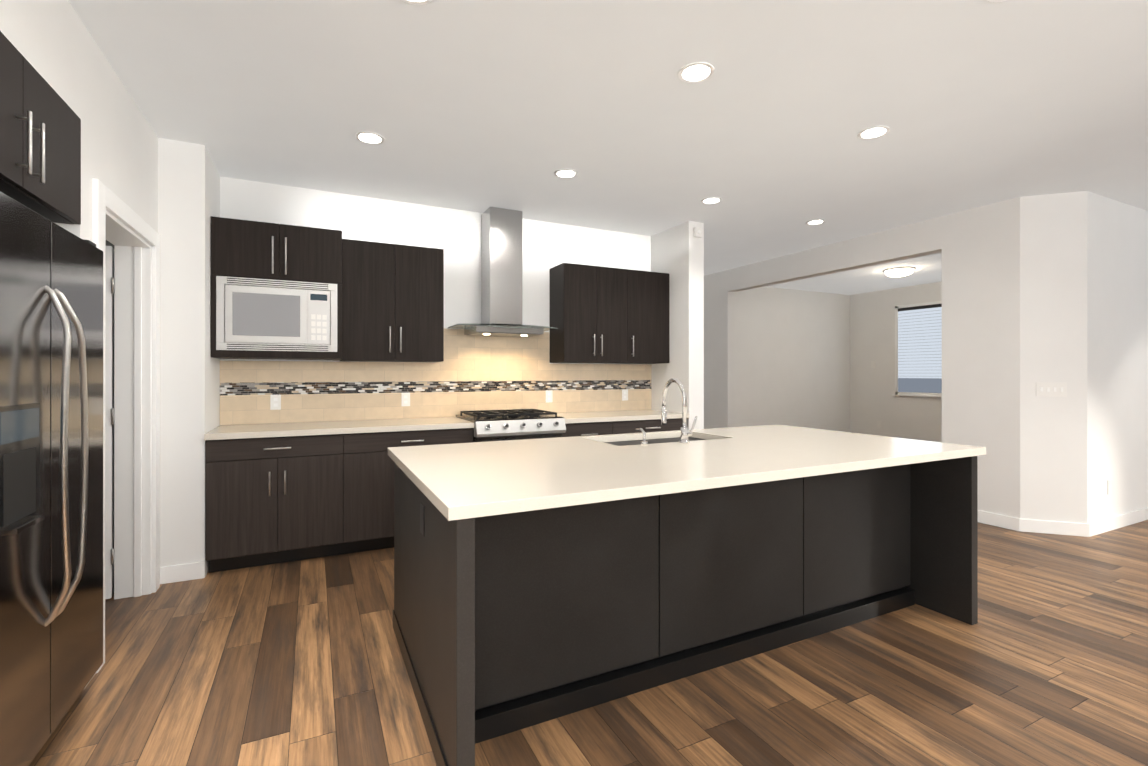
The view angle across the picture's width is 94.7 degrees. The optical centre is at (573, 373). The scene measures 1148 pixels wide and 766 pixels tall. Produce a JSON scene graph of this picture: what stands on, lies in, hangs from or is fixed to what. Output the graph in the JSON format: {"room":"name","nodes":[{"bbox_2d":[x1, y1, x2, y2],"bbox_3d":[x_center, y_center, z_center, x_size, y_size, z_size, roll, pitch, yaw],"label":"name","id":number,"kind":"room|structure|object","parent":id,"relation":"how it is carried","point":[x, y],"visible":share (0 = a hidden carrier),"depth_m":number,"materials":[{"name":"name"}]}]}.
{"room":"kitchen","nodes":[
{"label":"kitchen","id":0,"kind":"room"},
{"bbox_2d":[0,0,1147,575],"bbox_3d":[2.709,-0.076,2.817,13.500,2.750,10.700,0,0,-26],"label":"wall","id":1,"kind":"structure","parent":0,"point":[1028,292],"depth_m":4.46,"materials":[{"name":"paint"}]},
{"bbox_2d":[0,31,80,224],"bbox_3d":[-2.154,-0.812,1.523,0.913,0.430,0.957,0,0,-26],"label":"upper cabinet","id":2,"kind":"object","parent":1,"relation":"attached to","point":[40,146],"visible":1,"depth_m":1.79,"materials":[{"name":"brown wood"}]},
{"bbox_2d":[105,246,113,598],"bbox_3d":[-2.869,0.281,3.314,0.045,2.013,0.752,0,0,-36],"label":"pantry door","id":3,"kind":"structure","parent":1,"relation":"in","point":[109,433],"depth_m":3.02,"materials":[{"name":"white wood"}]},
{"bbox_2d":[92,178,159,672],"bbox_3d":[-2.372,0.229,2.710,0.189,2.140,1.030,0,0,-26],"label":"door frame","id":4,"kind":"structure","parent":1,"relation":"attached to","point":[136,415],"depth_m":3.07,"materials":[{"name":"white wood"}]},
{"bbox_2d":[211,216,342,359],"bbox_3d":[-2.157,-0.578,3.896,0.806,0.946,0.412,0,0,-26],"label":"upper cabinet","id":5,"kind":"object","parent":1,"relation":"attached to","point":[239,247],"depth_m":3.70,"materials":[{"name":"brown wood"}]},
{"bbox_2d":[216,276,336,351],"bbox_3d":[-2.144,-0.404,3.869,0.742,0.497,0.355,0,0,-26],"label":"microwave","id":6,"kind":"object","parent":5,"relation":"in","point":[254,313],"depth_m":3.70,"materials":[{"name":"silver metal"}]},
{"bbox_2d":[340,239,443,361],"bbox_3d":[-1.472,-0.553,4.281,0.760,0.916,0.328,0,0,-26],"label":"upper cabinet","id":7,"kind":"object","parent":1,"relation":"attached to","point":[393,294],"depth_m":4.13,"materials":[{"name":"brown wood"}]},
{"bbox_2d":[220,328,650,424],"bbox_3d":[-0.895,-0.003,4.739,3.818,0.774,0.018,0,0,-26],"label":"backsplash","id":8,"kind":"structure","parent":1,"relation":"attached to","point":[472,373],"depth_m":4.60,"materials":[{"name":"tile"}]},
{"bbox_2d":[448,207,557,336],"bbox_3d":[-0.594,-0.877,4.604,0.890,1.095,0.502,0,0,-26],"label":"range hood","id":9,"kind":"object","parent":1,"relation":"attached to","point":[501,272],"visible":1,"depth_m":4.58,"materials":[{"name":"silver metal"}]},
{"bbox_2d":[550,263,630,363],"bbox_3d":[0.140,-0.549,5.077,0.675,0.900,0.328,0,0,-26],"label":"upper cabinet","id":10,"kind":"object","parent":1,"relation":"attached to","point":[590,306],"depth_m":4.93,"materials":[{"name":"brown wood"}]},
{"bbox_2d":[84,507,1147,688],"bbox_3d":[3.065,1.246,2.908,9.780,0.105,10.550,0,0,-26],"label":"baseboard","id":11,"kind":"structure","parent":1,"relation":"attached to","point":[181,572],"depth_m":4.28,"materials":[{"name":"white wood"}]},
{"bbox_2d":[631,270,668,363],"bbox_3d":[0.664,-0.549,5.336,0.493,0.900,0.328,0,0,-26],"label":"upper cabinet","id":12,"kind":"object","parent":1,"relation":"attached to","point":[649,290],"depth_m":5.19,"materials":[{"name":"brown wood"}]},
{"bbox_2d":[693,227,701,237],"bbox_3d":[1.183,-1.344,5.050,0.080,0.090,0.044,0,0,-26],"label":"smoke detector","id":13,"kind":"object","parent":1,"relation":"attached to","point":[697,232],"visible":1,"depth_m":5.03,"materials":[{"name":"white plastic"}]},
{"bbox_2d":[892,301,941,396],"bbox_3d":[5.785,-0.382,8.492,0.110,1.530,1.310,0,0,-26],"label":"window","id":14,"kind":"structure","parent":1,"relation":"in","point":[918,349],"depth_m":8.69,"materials":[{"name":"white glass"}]},
{"bbox_2d":[1036,382,1066,396],"bbox_3d":[3.861,0.132,4.279,0.200,0.115,0.010,0,0,19],"label":"switch plate","id":15,"kind":"object","parent":1,"relation":"attached to","point":[1051,389],"visible":1,"depth_m":4.28,"materials":[{"name":"white plastic"}]},
{"bbox_2d":[1107,480,1111,493],"bbox_3d":[4.431,0.943,4.377,0.070,0.115,0.005,0,0,-26],"label":"outlet","id":16,"kind":"object","parent":1,"relation":"attached to","point":[1109,486],"visible":1,"depth_m":4.37,"materials":[{"name":"white plastic"}]},
{"bbox_2d":[29,520,1147,765],"bbox_3d":[2.820,1.323,2.592,13.500,0.050,12.200,0,0,-26],"label":"floor","id":17,"kind":"structure","parent":0,"point":[1041,662],"depth_m":2.19,"materials":[{"name":"brown wood"}]},
{"bbox_2d":[0,191,102,765],"bbox_3d":[-2.101,0.385,1.569,0.969,1.825,0.955,0,0,-26],"label":"fridge","id":18,"kind":"object","parent":17,"relation":"on","point":[51,467],"visible":1,"depth_m":1.70,"materials":[{"name":"black"}]},
{"bbox_2d":[205,434,343,572],"bbox_3d":[-2.113,0.862,3.807,0.806,0.876,0.608,0,0,-26],"label":"base cabinet","id":19,"kind":"object","parent":17,"relation":"on","point":[275,493],"depth_m":3.53,"materials":[{"name":"black wood"}]},
{"bbox_2d":[204,418,473,441],"bbox_3d":[-1.690,0.404,3.999,1.736,0.040,0.638,0,0,-26],"label":"countertop","id":20,"kind":"structure","parent":19,"relation":"on","point":[382,426],"depth_m":3.81,"materials":[{"name":"white stone"}]},
{"bbox_2d":[344,430,472,553],"bbox_3d":[-1.335,0.862,4.191,0.930,0.876,0.608,0,0,-26],"label":"base cabinet","id":21,"kind":"object","parent":17,"relation":"on","point":[368,467],"depth_m":3.81,"materials":[{"name":"black wood"}]},
{"bbox_2d":[456,409,565,441],"bbox_3d":[-0.550,0.816,4.514,0.756,0.968,0.701,0,0,-26],"label":"range","id":22,"kind":"object","parent":17,"relation":"on","point":[505,425],"visible":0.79,"depth_m":4.27,"materials":[{"name":"silver metal"}]},
{"bbox_2d":[563,422,615,436],"bbox_3d":[-0.015,0.863,4.844,0.488,0.876,0.608,0,0,-26],"label":"base cabinet","id":23,"kind":"object","parent":17,"relation":"on","point":[573,429],"depth_m":4.57,"materials":[{"name":"black wood"}]},
{"bbox_2d":[616,418,681,433],"bbox_3d":[0.575,0.863,5.135,0.828,0.876,0.608,0,0,-26],"label":"base cabinet","id":24,"kind":"object","parent":17,"relation":"on","point":[673,424],"depth_m":4.85,"materials":[{"name":"black wood"}]},
{"bbox_2d":[553,410,687,425],"bbox_3d":[0.363,0.405,5.014,1.316,0.040,0.638,0,0,-26],"label":"countertop","id":25,"kind":"structure","parent":24,"relation":"on","point":[630,415],"depth_m":4.81,"materials":[{"name":"white stone"}]},
{"bbox_2d":[391,458,977,765],"bbox_3d":[0.574,0.861,2.749,2.728,0.875,1.351,0,0,-26],"label":"kitchen island","id":26,"kind":"object","parent":17,"relation":"on","point":[538,581],"depth_m":2.23,"materials":[{"name":"wood"}]},
{"bbox_2d":[388,426,985,521],"bbox_3d":[0.586,0.403,2.735,2.780,0.039,1.365,0,0,-26],"label":"island countertop","id":27,"kind":"structure","parent":26,"relation":"on","point":[463,481],"depth_m":2.27,"materials":[{"name":"white stone"}]},
{"bbox_2d":[636,428,647,445],"bbox_3d":[0.359,0.338,2.811,0.036,0.091,0.088,0,0,-26],"label":"soap dispenser","id":28,"kind":"object","parent":27,"relation":"on","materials":[{"name":"silver metal"}]},
{"bbox_2d":[604,434,695,445],"bbox_3d":[0.502,0.525,3.154,0.812,0.228,0.432,0,0,-26],"label":"sink","id":29,"kind":"object","parent":27,"relation":"in","point":[671,437],"depth_m":3.31,"materials":[{"name":"silver metal"}]},
{"bbox_2d":[661,378,699,441],"bbox_3d":[0.589,0.206,2.989,0.111,0.355,0.236,0,0,-26],"label":"faucet","id":30,"kind":"object","parent":27,"relation":"on","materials":[{"name":"silver metal"}]},
{"bbox_2d":[68,0,1147,294],"bbox_3d":[2.820,-1.492,2.594,13.500,0.080,12.200,0,0,-26],"label":"ceiling","id":31,"kind":"structure","parent":0,"point":[480,106],"depth_m":2.86,"materials":[{"name":"paint"}]},
{"bbox_2d":[355,131,384,143],"bbox_3d":[-1.255,-1.447,3.257,0.169,0.007,0.169,0,0,-35],"label":"recessed light","id":32,"kind":"object","parent":31,"relation":"in","point":[368,137],"depth_m":3.24,"materials":[{"name":"white"}]},
{"bbox_2d":[402,0,431,4],"bbox_3d":[-0.608,-1.448,1.993,0.169,0.007,0.169,0,0,-35],"label":"recessed light","id":33,"kind":"object","parent":31,"relation":"in","point":[416,2],"depth_m":2.06,"materials":[{"name":"white"}]},
{"bbox_2d":[554,169,577,177],"bbox_3d":[-0.059,-1.446,3.838,0.169,0.007,0.169,0,0,-35],"label":"recessed light","id":34,"kind":"object","parent":31,"relation":"in","point":[562,173],"depth_m":3.82,"materials":[{"name":"white"}]},
{"bbox_2d":[678,62,713,82],"bbox_3d":[0.588,-1.448,2.551,0.169,0.007,0.169,0,0,-35],"label":"recessed light","id":35,"kind":"object","parent":31,"relation":"in","point":[694,72],"depth_m":2.54,"materials":[{"name":"white"}]},
{"bbox_2d":[701,197,721,203],"bbox_3d":[1.152,-1.446,4.436,0.169,0.007,0.169,0,0,43],"label":"recessed light","id":36,"kind":"object","parent":31,"relation":"in","point":[710,200],"depth_m":4.42,"materials":[{"name":"white"}]},
{"bbox_2d":[806,219,824,224],"bbox_3d":[2.313,-1.445,5.065,0.169,0.007,0.169,0,0,-35],"label":"recessed light","id":37,"kind":"object","parent":31,"relation":"in","point":[817,221],"depth_m":5.06,"materials":[{"name":"white"}]},
{"bbox_2d":[858,126,889,138],"bbox_3d":[1.803,-1.447,3.185,0.169,0.007,0.169,0,0,43],"label":"recessed light","id":38,"kind":"object","parent":31,"relation":"in","point":[875,131],"depth_m":3.17,"materials":[{"name":"white"}]},
{"bbox_2d":[883,267,914,276],"bbox_3d":[4.542,-1.400,7.394,0.380,0.094,0.380,0,0,-26],"label":"flush-mount ceiling light","id":39,"kind":"object","parent":31,"relation":"attached to","point":[899,272],"visible":1,"depth_m":7.29,"materials":[{"name":"white glass"}]},
{"bbox_2d":[987,0,1006,1],"bbox_3d":[1.641,-1.448,1.978,0.169,0.007,0.169,0,0,-35],"label":"recessed light","id":40,"kind":"object","parent":31,"relation":"in","point":[987,0],"depth_m":2.05,"materials":[{"name":"white plastic"}]}
]}

